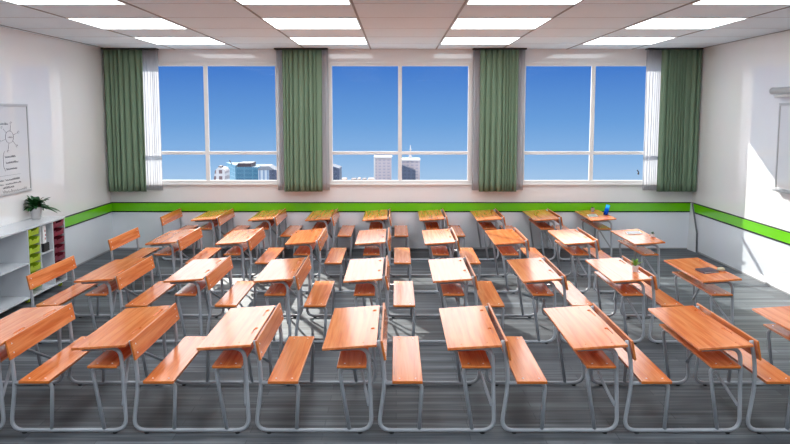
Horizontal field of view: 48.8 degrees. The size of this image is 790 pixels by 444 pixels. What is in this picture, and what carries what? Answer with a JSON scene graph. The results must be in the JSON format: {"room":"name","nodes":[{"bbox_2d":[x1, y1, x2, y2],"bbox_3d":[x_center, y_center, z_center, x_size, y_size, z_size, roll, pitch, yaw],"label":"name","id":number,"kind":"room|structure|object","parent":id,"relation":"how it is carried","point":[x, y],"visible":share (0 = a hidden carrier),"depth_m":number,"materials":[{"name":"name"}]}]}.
{"room":"classroom","nodes":[
{"label":"classroom","id":0,"kind":"room"},
{"bbox_2d":[0,26,112,264],"bbox_3d":[-5.500,-0.235,7.591,0.100,3.794,18.107,0,7,0],"label":"wall","id":1,"kind":"structure","parent":0,"point":[61,82],"depth_m":14.29,"materials":[{"name":"paint"}]},
{"bbox_2d":[0,103,31,196],"bbox_3d":[-5.431,-0.885,11.157,0.028,1.275,3.545,0,7,0],"label":"whiteboard","id":2,"kind":"object","parent":1,"relation":"attached to","point":[15,161],"visible":1,"depth_m":12.42,"materials":[{"name":"white plastic"}]},
{"bbox_2d":[64,202,111,228],"bbox_3d":[-5.434,-0.069,14.973,0.012,0.193,3.475,0,7,0],"label":"trim","id":3,"kind":"structure","parent":1,"relation":"attached to","point":[80,217],"depth_m":15.37,"materials":[{"name":"green paint"}]},
{"bbox_2d":[0,249,789,443],"bbox_3d":[0.115,1.698,7.826,11.331,0.100,18.307,0,7,0],"label":"floor","id":4,"kind":"structure","parent":0,"point":[690,403],"depth_m":8.42,"materials":[{"name":"wood"}]},
{"bbox_2d":[0,305,64,429],"bbox_3d":[-3.664,1.259,7.724,1.008,0.796,1.437,0,7,0],"label":"desk","id":5,"kind":"object","parent":4,"relation":"on","point":[16,322],"visible":0.48,"depth_m":7.80,"materials":[{"name":"orange wood"}]},
{"bbox_2d":[0,344,7,362],"bbox_3d":[-3.363,1.078,7.708,0.237,0.023,1.422,0,7,0],"label":"shelf","id":6,"kind":"object","parent":5,"relation":"attached to","point":[3,352],"depth_m":7.37,"materials":[{"name":"orange wood"}]},
{"bbox_2d":[0,216,66,313],"bbox_3d":[-5.223,0.715,11.032,0.436,1.050,4.500,0,7,0],"label":"shelf unit","id":7,"kind":"object","parent":4,"relation":"on","point":[21,255],"visible":0.76,"depth_m":11.98,"materials":[{"name":"grey laminate"}]},
{"bbox_2d":[23,195,58,218],"bbox_3d":[-5.265,-0.221,12.847,0.501,0.354,0.483,5,9,35],"label":"potted plant","id":8,"kind":"object","parent":7,"relation":"on","point":[35,206],"visible":1,"depth_m":12.82,"materials":[{"name":"green plant"}]},
{"bbox_2d":[26,255,147,343],"bbox_3d":[-3.660,0.911,10.493,1.008,0.796,1.437,0,7,0],"label":"desk","id":9,"kind":"object","parent":4,"relation":"on","point":[106,274],"visible":0.64,"depth_m":10.24,"materials":[{"name":"orange wood"}]},
{"bbox_2d":[85,279,117,295],"bbox_3d":[-3.359,0.730,10.478,0.237,0.023,1.422,0,7,0],"label":"shelf","id":10,"kind":"object","parent":9,"relation":"attached to","point":[103,290],"depth_m":9.97,"materials":[{"name":"orange wood"}]},
{"bbox_2d":[4,303,170,433],"bbox_3d":[-2.659,1.259,7.723,1.008,0.796,1.437,0,7,0],"label":"desk","id":11,"kind":"object","parent":4,"relation":"on","point":[114,336],"visible":0.88,"depth_m":7.33,"materials":[{"name":"orange wood"}]},
{"bbox_2d":[87,344,131,367],"bbox_3d":[-2.358,1.078,7.707,0.237,0.023,1.422,0,7,0],"label":"shelf","id":12,"kind":"object","parent":11,"relation":"attached to","point":[110,358],"depth_m":7.19,"materials":[{"name":"orange wood"}]},
{"bbox_2d":[108,227,195,292],"bbox_3d":[-3.656,0.564,13.263,1.008,0.796,1.437,0,7,0],"label":"desk","id":13,"kind":"object","parent":4,"relation":"on","point":[169,239],"visible":0.67,"depth_m":13.04,"materials":[{"name":"orange wood"}]},
{"bbox_2d":[154,243,178,254],"bbox_3d":[-3.356,0.383,13.247,0.237,0.023,1.422,0,7,0],"label":"shelf","id":14,"kind":"object","parent":13,"relation":"attached to","point":[167,250],"depth_m":12.87,"materials":[{"name":"orange wood"}]},
{"bbox_2d":[115,255,226,342],"bbox_3d":[-2.655,0.911,10.492,1.008,0.796,1.437,0,7,0],"label":"desk","id":15,"kind":"object","parent":4,"relation":"on","point":[193,273],"visible":0.7,"depth_m":10.22,"materials":[{"name":"orange wood"}]},
{"bbox_2d":[175,279,205,295],"bbox_3d":[-2.354,0.730,10.476,0.237,0.023,1.422,0,7,0],"label":"shelf","id":16,"kind":"object","parent":15,"relation":"attached to","point":[190,289],"depth_m":10.01,"materials":[{"name":"orange wood"}]},
{"bbox_2d":[159,208,229,260],"bbox_3d":[-3.652,0.216,16.032,1.008,0.796,1.437,0,7,0],"label":"desk","id":17,"kind":"object","parent":4,"relation":"on","point":[207,216],"visible":0.69,"depth_m":15.86,"materials":[{"name":"orange wood"}]},
{"bbox_2d":[201,219,217,229],"bbox_3d":[-3.352,0.035,16.016,0.237,0.023,1.422,0,7,0],"label":"shelf","id":18,"kind":"object","parent":17,"relation":"attached to","point":[208,226],"depth_m":15.64,"materials":[{"name":"orange wood"}]},
{"bbox_2d":[129,303,274,433],"bbox_3d":[-1.654,1.259,7.721,1.008,0.796,1.437,0,7,0],"label":"desk","id":19,"kind":"object","parent":4,"relation":"on","point":[234,335],"visible":0.96,"depth_m":7.35,"materials":[{"name":"orange wood"}]},
{"bbox_2d":[212,325,264,367],"bbox_3d":[-1.353,1.078,7.706,0.237,0.023,1.422,0,7,0],"label":"shelf","id":20,"kind":"object","parent":19,"relation":"attached to","point":[228,358],"depth_m":7.19,"materials":[{"name":"orange wood"}]},
{"bbox_2d":[177,227,259,292],"bbox_3d":[-2.651,0.564,13.261,1.008,0.796,1.437,0,7,0],"label":"desk","id":21,"kind":"object","parent":4,"relation":"on","point":[237,239],"visible":0.73,"depth_m":13.06,"materials":[{"name":"orange wood"}]},
{"bbox_2d":[224,242,247,254],"bbox_3d":[-2.351,0.383,13.246,0.237,0.023,1.422,0,7,0],"label":"shelf","id":22,"kind":"object","parent":21,"relation":"attached to","point":[235,250],"depth_m":12.87,"materials":[{"name":"orange wood"}]},
{"bbox_2d":[216,208,282,259],"bbox_3d":[-2.647,0.216,16.030,1.008,0.796,1.437,0,7,0],"label":"desk","id":23,"kind":"object","parent":4,"relation":"on","point":[266,217],"visible":0.55,"depth_m":15.77,"materials":[{"name":"orange wood"}]},
{"bbox_2d":[255,219,274,229],"bbox_3d":[-2.347,0.035,16.015,0.237,0.023,1.422,0,7,0],"label":"shelf","id":24,"kind":"object","parent":23,"relation":"attached to","point":[266,226],"depth_m":15.72,"materials":[{"name":"orange wood"}]},
{"bbox_2d":[204,255,304,342],"bbox_3d":[-1.650,0.912,10.491,1.008,0.796,1.437,0,7,0],"label":"desk","id":25,"kind":"object","parent":4,"relation":"on","point":[279,273],"visible":0.8,"depth_m":10.17,"materials":[{"name":"orange wood"}]},
{"bbox_2d":[264,275,295,295],"bbox_3d":[-1.350,0.731,10.475,0.237,0.023,1.422,0,7,0],"label":"shelf","id":26,"kind":"object","parent":25,"relation":"attached to","point":[276,289],"depth_m":9.97,"materials":[{"name":"orange wood"}]},
{"bbox_2d":[246,227,322,292],"bbox_3d":[-1.646,0.564,13.260,1.008,0.796,1.437,0,7,0],"label":"desk","id":27,"kind":"object","parent":4,"relation":"on","point":[305,239],"visible":0.75,"depth_m":12.91,"materials":[{"name":"orange wood"}]},
{"bbox_2d":[293,243,315,254],"bbox_3d":[-1.346,0.383,13.244,0.237,0.023,1.422,0,7,0],"label":"shelf","id":28,"kind":"object","parent":27,"relation":"attached to","point":[302,250],"depth_m":12.87,"materials":[{"name":"orange wood"}]},
{"bbox_2d":[273,208,334,260],"bbox_3d":[-1.643,0.216,16.029,1.008,0.796,1.437,0,7,0],"label":"desk","id":29,"kind":"object","parent":4,"relation":"on","point":[322,219],"visible":0.81,"depth_m":15.73,"materials":[{"name":"orange wood"}]},
{"bbox_2d":[312,219,330,228],"bbox_3d":[-1.342,0.035,16.013,0.237,0.023,1.422,0,7,0],"label":"shelf","id":30,"kind":"object","parent":29,"relation":"attached to","point":[319,225],"depth_m":15.72,"materials":[{"name":"orange wood"}]},
{"bbox_2d":[253,303,379,433],"bbox_3d":[-0.649,1.260,7.720,1.008,0.796,1.437,0,7,0],"label":"desk","id":31,"kind":"object","parent":4,"relation":"on","point":[352,331],"visible":1,"depth_m":7.33,"materials":[{"name":"orange wood"}]},
{"bbox_2d":[337,348,368,367],"bbox_3d":[-0.349,1.078,7.704,0.237,0.023,1.422,0,7,0],"label":"shelf","id":32,"kind":"object","parent":31,"relation":"attached to","point":[350,358],"depth_m":7.17,"materials":[{"name":"orange wood"}]},
{"bbox_2d":[293,255,383,342],"bbox_3d":[-0.645,0.912,10.489,1.008,0.796,1.437,0,7,0],"label":"desk","id":33,"kind":"object","parent":4,"relation":"on","point":[364,273],"visible":0.86,"depth_m":10.19,"materials":[{"name":"orange wood"}]},
{"bbox_2d":[354,281,375,295],"bbox_3d":[-0.345,0.731,10.473,0.237,0.023,1.422,0,7,0],"label":"shelf","id":34,"kind":"object","parent":33,"relation":"attached to","point":[363,289],"depth_m":9.97,"materials":[{"name":"orange wood"}]},
{"bbox_2d":[316,227,385,292],"bbox_3d":[-0.641,0.564,13.258,1.008,0.796,1.437,0,7,0],"label":"desk","id":35,"kind":"object","parent":4,"relation":"on","point":[373,240],"visible":0.85,"depth_m":12.91,"materials":[{"name":"orange wood"}]},
{"bbox_2d":[363,244,380,254],"bbox_3d":[-0.341,0.383,13.243,0.237,0.023,1.422,0,7,0],"label":"shelf","id":36,"kind":"object","parent":35,"relation":"attached to","point":[368,250],"depth_m":12.87,"materials":[{"name":"orange wood"}]},
{"bbox_2d":[330,208,387,259],"bbox_3d":[-0.638,0.216,16.028,1.008,0.796,1.437,0,7,0],"label":"desk","id":37,"kind":"object","parent":4,"relation":"on","point":[378,218],"visible":0.78,"depth_m":15.71,"materials":[{"name":"orange wood"}]},
{"bbox_2d":[369,220,383,229],"bbox_3d":[-0.337,0.035,16.012,0.237,0.023,1.422,0,7,0],"label":"shelf","id":38,"kind":"object","parent":37,"relation":"attached to","point":[373,225],"depth_m":15.72,"materials":[{"name":"orange wood"}]},
{"bbox_2d":[387,208,444,260],"bbox_3d":[0.367,0.217,16.026,1.008,0.796,1.437,0,7,0],"label":"desk","id":39,"kind":"object","parent":4,"relation":"on","point":[431,218],"visible":0.71,"depth_m":15.64,"materials":[{"name":"orange wood"}]},
{"bbox_2d":[385,227,454,292],"bbox_3d":[0.363,0.564,13.257,1.008,0.796,1.437,0,7,0],"label":"desk","id":40,"kind":"object","parent":4,"relation":"on","point":[438,240],"visible":0.77,"depth_m":12.88,"materials":[{"name":"orange wood"}]},
{"bbox_2d":[431,246,448,255],"bbox_3d":[0.664,0.383,13.241,0.237,0.023,1.422,0,7,0],"label":"shelf","id":41,"kind":"object","parent":40,"relation":"attached to","point":[436,250],"depth_m":12.78,"materials":[{"name":"orange wood"}]},
{"bbox_2d":[382,255,471,342],"bbox_3d":[0.359,0.912,10.488,1.008,0.796,1.437,0,7,0],"label":"desk","id":42,"kind":"object","parent":4,"relation":"on","point":[449,273],"visible":0.8,"depth_m":10.15,"materials":[{"name":"orange wood"}]},
{"bbox_2d":[440,283,463,295],"bbox_3d":[0.660,0.731,10.472,0.237,0.023,1.422,0,7,0],"label":"shelf","id":43,"kind":"object","parent":42,"relation":"attached to","point":[453,289],"depth_m":10.03,"materials":[{"name":"orange wood"}]},
{"bbox_2d":[377,303,501,433],"bbox_3d":[0.356,1.260,7.718,1.008,0.796,1.437,0,7,0],"label":"desk","id":44,"kind":"object","parent":4,"relation":"on","point":[469,331],"visible":1,"depth_m":7.27,"materials":[{"name":"orange wood"}]},
{"bbox_2d":[458,350,490,367],"bbox_3d":[0.656,1.079,7.703,0.237,0.023,1.422,0,7,0],"label":"shelf","id":45,"kind":"object","parent":44,"relation":"attached to","point":[475,358],"depth_m":7.19,"materials":[{"name":"orange wood"}]},
{"bbox_2d":[441,208,501,260],"bbox_3d":[1.372,0.217,16.025,1.008,0.796,1.437,0,7,0],"label":"desk","id":46,"kind":"object","parent":4,"relation":"on","point":[484,218],"visible":0.82,"depth_m":15.71,"materials":[{"name":"orange wood"}]},
{"bbox_2d":[477,221,496,229],"bbox_3d":[1.673,0.036,16.009,0.237,0.023,1.422,0,7,0],"label":"shelf","id":47,"kind":"object","parent":46,"relation":"attached to","point":[485,225],"depth_m":15.68,"materials":[{"name":"orange wood"}]},
{"bbox_2d":[450,227,524,292],"bbox_3d":[1.368,0.565,13.256,1.008,0.796,1.437,0,7,0],"label":"desk","id":48,"kind":"object","parent":4,"relation":"on","point":[503,239],"visible":0.73,"depth_m":12.93,"materials":[{"name":"orange wood"}]},
{"bbox_2d":[495,245,518,255],"bbox_3d":[1.669,0.383,13.240,0.237,0.023,1.422,0,7,0],"label":"shelf","id":49,"kind":"object","parent":48,"relation":"attached to","point":[504,250],"depth_m":12.83,"materials":[{"name":"orange wood"}]},
{"bbox_2d":[463,256,561,343],"bbox_3d":[1.364,0.912,10.486,1.008,0.796,1.437,0,7,0],"label":"desk","id":50,"kind":"object","parent":4,"relation":"on","point":[533,272],"visible":0.82,"depth_m":10.14,"materials":[{"name":"orange wood"}]},
{"bbox_2d":[524,283,553,295],"bbox_3d":[1.665,0.731,10.471,0.237,0.023,1.422,0,7,0],"label":"shelf","id":51,"kind":"object","parent":50,"relation":"attached to","point":[541,289],"depth_m":10.03,"materials":[{"name":"orange wood"}]},
{"bbox_2d":[493,208,558,260],"bbox_3d":[2.377,0.217,16.023,1.008,0.796,1.437,0,7,0],"label":"desk","id":52,"kind":"object","parent":4,"relation":"on","point":[539,218],"visible":0.67,"depth_m":15.72,"materials":[{"name":"orange wood"}]},
{"bbox_2d":[528,219,553,229],"bbox_3d":[2.678,0.036,16.008,0.237,0.023,1.422,0,7,0],"label":"shelf","id":53,"kind":"object","parent":52,"relation":"attached to","point":[541,225],"depth_m":15.72,"materials":[{"name":"orange wood"}]},
{"bbox_2d":[512,227,594,292],"bbox_3d":[2.373,0.565,13.254,1.008,0.796,1.437,0,7,0],"label":"desk","id":54,"kind":"object","parent":4,"relation":"on","point":[569,239],"visible":0.66,"depth_m":12.96,"materials":[{"name":"orange wood"}]},
{"bbox_2d":[555,240,588,255],"bbox_3d":[2.674,0.384,13.239,0.237,0.023,1.422,0,7,0],"label":"shelf","id":55,"kind":"object","parent":54,"relation":"attached to","point":[573,250],"depth_m":12.87,"materials":[{"name":"orange wood"}]},
{"bbox_2d":[485,303,627,433],"bbox_3d":[1.361,1.260,7.717,1.008,0.796,1.437,0,7,0],"label":"desk","id":56,"kind":"object","parent":4,"relation":"on","point":[583,329],"visible":0.93,"depth_m":7.27,"materials":[{"name":"orange wood"}]},
{"bbox_2d":[574,350,615,368],"bbox_3d":[1.661,1.079,7.702,0.237,0.023,1.422,0,7,0],"label":"shelf","id":57,"kind":"object","parent":56,"relation":"attached to","point":[598,359],"depth_m":7.16,"materials":[{"name":"orange wood"}]},
{"bbox_2d":[546,208,615,260],"bbox_3d":[3.382,0.217,16.022,1.008,0.796,1.437,0,7,0],"label":"desk","id":58,"kind":"object","parent":4,"relation":"on","point":[594,222],"visible":0.66,"depth_m":15.64,"materials":[{"name":"orange wood"}]},
{"bbox_2d":[581,219,610,229],"bbox_3d":[3.683,0.036,16.006,0.237,0.023,1.422,0,7,0],"label":"shelf","id":59,"kind":"object","parent":58,"relation":"attached to","point":[599,226],"depth_m":15.73,"materials":[{"name":"orange wood"}]},
{"bbox_2d":[541,256,651,343],"bbox_3d":[2.369,0.912,10.485,1.008,0.796,1.437,0,7,0],"label":"desk","id":60,"kind":"object","parent":4,"relation":"on","point":[617,273],"visible":0.73,"depth_m":10.15,"materials":[{"name":"orange wood"}]},
{"bbox_2d":[594,271,642,295],"bbox_3d":[2.670,0.731,10.469,0.237,0.023,1.422,0,7,0],"label":"shelf","id":61,"kind":"object","parent":60,"relation":"attached to","point":[623,289],"depth_m":10.09,"materials":[{"name":"orange wood"}]},
{"bbox_2d":[575,227,664,292],"bbox_3d":[3.378,0.565,13.253,1.008,0.796,1.437,0,7,0],"label":"desk","id":62,"kind":"object","parent":4,"relation":"on","point":[636,242],"visible":0.69,"depth_m":12.93,"materials":[{"name":"orange wood"}]},
{"bbox_2d":[617,240,658,255],"bbox_3d":[3.679,0.384,13.237,0.237,0.023,1.422,0,7,0],"label":"shelf","id":63,"kind":"object","parent":62,"relation":"attached to","point":[642,250],"depth_m":12.96,"materials":[{"name":"orange wood"}]},
{"bbox_2d":[589,303,753,433],"bbox_3d":[2.365,1.260,7.716,1.008,0.796,1.437,0,7,0],"label":"desk","id":64,"kind":"object","parent":4,"relation":"on","point":[701,334],"visible":0.82,"depth_m":7.27,"materials":[{"name":"orange wood"}]},
{"bbox_2d":[659,324,740,368],"bbox_3d":[2.666,1.079,7.700,0.237,0.023,1.422,0,7,0],"label":"shelf","id":65,"kind":"object","parent":64,"relation":"attached to","point":[714,359],"depth_m":7.27,"materials":[{"name":"orange wood"}]},
{"bbox_2d":[620,256,741,343],"bbox_3d":[3.374,0.913,10.483,1.008,0.796,1.437,0,7,0],"label":"desk","id":66,"kind":"object","parent":4,"relation":"on","point":[705,282],"visible":0.61,"depth_m":10.13,"materials":[{"name":"orange wood"}]},
{"bbox_2d":[672,271,732,295],"bbox_3d":[3.675,0.732,10.468,0.237,0.023,1.422,0,7,0],"label":"shelf","id":67,"kind":"object","parent":66,"relation":"attached to","point":[713,290],"depth_m":10.20,"materials":[{"name":"orange wood"}]},
{"bbox_2d":[694,303,789,433],"bbox_3d":[3.370,1.260,7.714,1.008,0.796,1.437,0,7,0],"label":"desk","id":68,"kind":"object","parent":4,"relation":"on","point":[765,371],"visible":0.7,"depth_m":7.54,"materials":[{"name":"orange wood"}]},
{"bbox_2d":[763,324,789,340],"bbox_3d":[3.671,1.079,7.699,0.237,0.023,1.422,0,7,0],"label":"shelf","id":69,"kind":"object","parent":68,"relation":"attached to","point":[781,331],"depth_m":8.18,"materials":[{"name":"orange wood"}]},
{"bbox_2d":[0,0,789,48],"bbox_3d":[0.115,-2.166,7.341,11.331,0.100,18.307,0,7,0],"label":"ceiling","id":70,"kind":"structure","parent":0,"point":[241,33],"depth_m":11.79,"materials":[{"name":"tile"}]},
{"bbox_2d":[3,0,126,4],"bbox_3d":[-3.530,-2.297,8.833,1.200,0.012,1.400,0,7,0],"label":"recessed light","id":71,"kind":"object","parent":70,"relation":"in","point":[18,2],"visible":1,"depth_m":9.37,"materials":[{"name":"white plastic"}]},
{"bbox_2d":[66,18,187,28],"bbox_3d":[-3.526,-2.646,11.611,1.200,0.012,1.400,0,7,0],"label":"recessed light","id":72,"kind":"object","parent":70,"relation":"in","point":[103,23],"visible":1,"depth_m":11.58,"materials":[{"name":"white plastic"}]},
{"bbox_2d":[101,48,158,49],"bbox_3d":[-4.917,-3.206,16.140,1.020,0.028,0.200,0,7,0],"label":"rail","id":73,"kind":"object","parent":70,"relation":"attached to","point":[101,48],"visible":0.82,"depth_m":16.04,"materials":[{"name":"black metal"}]},
{"bbox_2d":[103,49,146,191],"bbox_3d":[-5.037,-1.881,16.259,0.741,2.631,0.130,0,7,0],"label":"curtain","id":74,"kind":"object","parent":73,"relation":"hanging from","point":[123,69],"visible":1,"depth_m":16.23,"materials":[{"name":"green fabric"}]},
{"bbox_2d":[142,50,162,189],"bbox_3d":[-4.697,-1.902,16.361,0.580,2.616,0.040,0,7,-1],"label":"sheer curtain","id":75,"kind":"object","parent":73,"relation":"hanging from","point":[153,151],"visible":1,"depth_m":16.35,"materials":[{"name":"fabric"}]},
{"bbox_2d":[133,37,224,43],"bbox_3d":[-3.522,-2.994,14.389,1.200,0.012,1.400,0,7,0],"label":"recessed light","id":76,"kind":"object","parent":70,"relation":"in","point":[156,40],"visible":1,"depth_m":14.30,"materials":[{"name":"white plastic"}]},
{"bbox_2d":[236,0,350,4],"bbox_3d":[-1.079,-2.296,8.829,1.200,0.012,1.400,0,7,0],"label":"recessed light","id":77,"kind":"object","parent":70,"relation":"in","point":[242,2],"visible":1,"depth_m":9.37,"materials":[{"name":"white plastic"}]},
{"bbox_2d":[274,48,327,49],"bbox_3d":[-1.737,-3.206,16.136,0.990,0.028,0.200,0,7,0],"label":"rail","id":78,"kind":"object","parent":70,"relation":"attached to","point":[274,48],"visible":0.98,"depth_m":16.04,"materials":[{"name":"black"}]},
{"bbox_2d":[282,49,322,191],"bbox_3d":[-1.724,-1.879,16.242,0.737,2.631,0.108,0,7,0],"label":"curtain","id":79,"kind":"object","parent":78,"relation":"hanging from","point":[301,69],"visible":1,"depth_m":16.23,"materials":[{"name":"green fabric"}]},
{"bbox_2d":[276,50,329,189],"bbox_3d":[-1.731,-1.901,16.357,0.983,2.616,0.039,0,7,0],"label":"sheer curtain","id":80,"kind":"object","parent":78,"relation":"hanging from","point":[279,82],"visible":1,"depth_m":16.36,"materials":[{"name":"fabric"}]},
{"bbox_2d":[261,18,360,28],"bbox_3d":[-1.075,-2.645,11.607,1.200,0.012,1.400,0,7,0],"label":"recessed light","id":81,"kind":"object","parent":70,"relation":"in","point":[278,23],"visible":1,"depth_m":11.58,"materials":[{"name":"white plastic"}]},
{"bbox_2d":[289,37,367,43],"bbox_3d":[-1.071,-2.994,14.386,1.200,0.012,1.400,0,7,0],"label":"recessed light","id":82,"kind":"object","parent":70,"relation":"in","point":[299,40],"visible":1,"depth_m":14.30,"materials":[{"name":"white plastic"}]},
{"bbox_2d":[0,0,789,48],"bbox_3d":[0.145,-2.113,7.347,11.056,0.006,18.107,0,7,0],"label":"trim","id":83,"kind":"structure","parent":70,"relation":"attached to","point":[351,1],"depth_m":11.86,"materials":[{"name":"grey metal"}]},
{"bbox_2d":[0,3,789,17],"bbox_3d":[0.114,-2.040,6.743,11.131,0.002,16.806,0,7,0],"label":"trim","id":84,"kind":"structure","parent":70,"relation":"attached to","point":[354,3],"depth_m":10.91,"materials":[{"name":"grey metal"}]},
{"bbox_2d":[441,37,520,43],"bbox_3d":[1.380,-2.994,14.382,1.200,0.012,1.400,0,7,0],"label":"recessed light","id":85,"kind":"object","parent":70,"relation":"in","point":[447,40],"visible":1,"depth_m":14.30,"materials":[{"name":"white plastic"}]},
{"bbox_2d":[472,48,526,49],"bbox_3d":[1.938,-3.205,16.131,0.990,0.028,0.200,0,7,0],"label":"rail","id":86,"kind":"object","parent":70,"relation":"attached to","point":[473,48],"visible":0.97,"depth_m":16.03,"materials":[{"name":"black"}]},
{"bbox_2d":[472,50,524,189],"bbox_3d":[1.938,-1.901,16.353,0.970,2.616,0.038,0,7,0],"label":"sheer curtain","id":87,"kind":"object","parent":86,"relation":"hanging from","point":[476,53],"visible":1,"depth_m":16.34,"materials":[{"name":"fabric"}]},
{"bbox_2d":[479,49,518,191],"bbox_3d":[1.931,-1.879,16.242,0.707,2.631,0.112,0,7,0],"label":"curtain","id":88,"kind":"object","parent":86,"relation":"hanging from","point":[499,69],"visible":1,"depth_m":16.22,"materials":[{"name":"green fabric"}]},
{"bbox_2d":[450,18,551,28],"bbox_3d":[1.376,-2.645,11.604,1.200,0.012,1.400,0,7,0],"label":"recessed light","id":89,"kind":"object","parent":70,"relation":"in","point":[460,23],"visible":1,"depth_m":11.58,"materials":[{"name":"white plastic"}]},
{"bbox_2d":[466,0,581,4],"bbox_3d":[1.372,-2.296,8.826,1.200,0.012,1.400,0,7,0],"label":"recessed light","id":90,"kind":"object","parent":70,"relation":"in","point":[469,2],"visible":1,"depth_m":9.37,"materials":[{"name":"white plastic"}]},
{"bbox_2d":[583,37,676,43],"bbox_3d":[3.831,-2.993,14.379,1.200,0.012,1.400,0,7,0],"label":"recessed light","id":91,"kind":"object","parent":70,"relation":"in","point":[601,40],"visible":1,"depth_m":14.30,"materials":[{"name":"white plastic"}]},
{"bbox_2d":[645,48,703,49],"bbox_3d":[5.173,-3.205,16.126,1.020,0.028,0.200,0,7,0],"label":"rail","id":92,"kind":"object","parent":70,"relation":"attached to","point":[646,48],"visible":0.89,"depth_m":16.03,"materials":[{"name":"black"}]},
{"bbox_2d":[642,50,661,189],"bbox_3d":[4.953,-1.900,16.346,0.540,2.616,0.037,0,7,0],"label":"sheer curtain","id":93,"kind":"object","parent":92,"relation":"hanging from","point":[654,57],"visible":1,"depth_m":16.34,"materials":[{"name":"fabric"}]},
{"bbox_2d":[656,49,701,191],"bbox_3d":[5.301,-1.879,16.244,0.743,2.631,0.106,0,7,0],"label":"curtain","id":94,"kind":"object","parent":92,"relation":"hanging from","point":[680,88],"visible":1,"depth_m":16.22,"materials":[{"name":"green fabric"}]},
{"bbox_2d":[624,18,747,28],"bbox_3d":[3.827,-2.644,11.601,1.200,0.012,1.400,0,7,0],"label":"recessed light","id":95,"kind":"object","parent":70,"relation":"in","point":[653,23],"visible":1,"depth_m":11.58,"materials":[{"name":"white plastic"}]},
{"bbox_2d":[690,0,789,4],"bbox_3d":[3.823,-2.296,8.822,1.200,0.012,1.400,0,7,0],"label":"recessed light","id":96,"kind":"object","parent":70,"relation":"in","point":[700,2],"visible":1,"depth_m":9.37,"materials":[{"name":"white plastic"}]},
{"bbox_2d":[111,49,692,247],"bbox_3d":[0.128,-1.368,16.611,11.131,3.794,0.090,0,7,0],"label":"wall","id":97,"kind":"structure","parent":0,"point":[672,228],"depth_m":16.68,"materials":[{"name":"paint"}]},
{"bbox_2d":[158,63,277,184],"bbox_3d":[-3.572,-1.853,16.525,2.820,2.311,0.120,0,7,0],"label":"window","id":98,"kind":"structure","parent":97,"relation":"in","point":[207,152],"depth_m":16.58,"materials":[{"name":"white"}]},
{"bbox_2d":[328,62,471,184],"bbox_3d":[0.097,-1.853,16.520,2.762,2.311,0.120,0,7,0],"label":"window","id":99,"kind":"structure","parent":97,"relation":"in","point":[399,152],"depth_m":16.57,"materials":[{"name":"white"}]},
{"bbox_2d":[112,202,691,211],"bbox_3d":[0.128,-0.285,16.695,11.131,0.193,0.012,0,7,0],"label":"trim","id":100,"kind":"structure","parent":97,"relation":"attached to","point":[116,206],"depth_m":16.69,"materials":[{"name":"green paint"}]},
{"bbox_2d":[523,62,645,184],"bbox_3d":[3.743,-1.850,16.502,2.750,2.311,0.146,0,7,0],"label":"window","id":101,"kind":"structure","parent":97,"relation":"in","point":[591,152],"depth_m":16.57,"materials":[{"name":"white"}]},
{"bbox_2d":[692,30,789,292],"bbox_3d":[5.731,-0.233,7.575,0.100,3.794,18.107,0,7,0],"label":"wall","id":102,"kind":"structure","parent":0,"point":[738,116],"depth_m":14.21,"materials":[{"name":"paint"}]},
{"bbox_2d":[687,203,697,252],"bbox_3d":[5.654,0.103,16.516,0.053,0.900,0.425,0,7,0],"label":"trim","id":103,"kind":"structure","parent":102,"relation":"attached to","point":[692,242],"depth_m":16.55,"materials":[{"name":"white paint"}]},
{"bbox_2d":[692,202,789,244],"bbox_3d":[5.675,0.844,7.705,0.012,0.193,18.095,0,7,0],"label":"trim","id":104,"kind":"structure","parent":102,"relation":"attached to","point":[780,235],"depth_m":14.10,"materials":[{"name":"green paint"}]},
{"bbox_2d":[697,251,789,294],"bbox_3d":[5.675,1.638,7.804,0.012,0.024,18.095,0,7,0],"label":"baseboard","id":105,"kind":"structure","parent":102,"relation":"attached to","point":[697,251],"depth_m":14.06,"materials":[{"name":"grey"}]},
{"bbox_2d":[769,87,789,97],"bbox_3d":[5.620,-1.717,11.291,0.132,0.152,3.330,0,7,0],"label":"projection screen","id":106,"kind":"object","parent":102,"relation":"attached to","point":[774,90],"visible":1,"depth_m":12.59,"materials":[{"name":"grey plastic"}]},
{"bbox_2d":[772,103,789,193],"bbox_3d":[5.642,-0.916,11.346,0.088,1.294,3.160,0,7,0],"label":"whiteboard","id":107,"kind":"object","parent":102,"relation":"attached to","point":[782,171],"visible":1,"depth_m":12.71,"materials":[{"name":"white plastic"}]},
{"label":"outside","id":108,"kind":"structure","parent":0,"visible":0},
{"bbox_3d":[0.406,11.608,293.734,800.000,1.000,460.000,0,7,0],"label":"ground","id":109,"kind":"structure","parent":108,"visible":0},
{"bbox_2d":[214,165,229,179],"bbox_3d":[-42.463,3.460,215.167,2.799,34.744,6.000,0,7,0],"label":"office tower","id":110,"kind":"structure","parent":109,"relation":"on","point":[222,172],"depth_m":210.36,"materials":[{"name":"grey"}]},
{"bbox_2d":[226,160,265,179],"bbox_3d":[-41.758,0.378,238.967,11.153,34.930,14.000,0,7,0],"label":"glass office block","id":111,"kind":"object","parent":109,"relation":"on","point":[238,170],"visible":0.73,"depth_m":230.42,"materials":[{"name":"blue glass"}]},
{"bbox_2d":[258,164,276,179],"bbox_3d":[-31.431,2.873,220.621,5.064,34.550,7.000,0,7,0],"label":"office block","id":112,"kind":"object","parent":109,"relation":"on","point":[268,171],"visible":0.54,"depth_m":215.25,"materials":[{"name":"grey stone"}]},
{"bbox_2d":[374,155,391,179],"bbox_3d":[-3.598,-2.803,265.726,5.422,34.574,8.600,0,7,0],"label":"tower","id":113,"kind":"structure","parent":109,"relation":"on","point":[382,164],"depth_m":260.14,"materials":[{"name":"grey stone"}]},
{"bbox_2d":[402,145,419,179],"bbox_3d":[4.616,-3.167,253.726,5.328,38.287,14.300,0,7,0],"label":"tower","id":114,"kind":"structure","parent":109,"relation":"on","point":[410,166],"depth_m":249.45,"materials":[{"name":"grey stone"}]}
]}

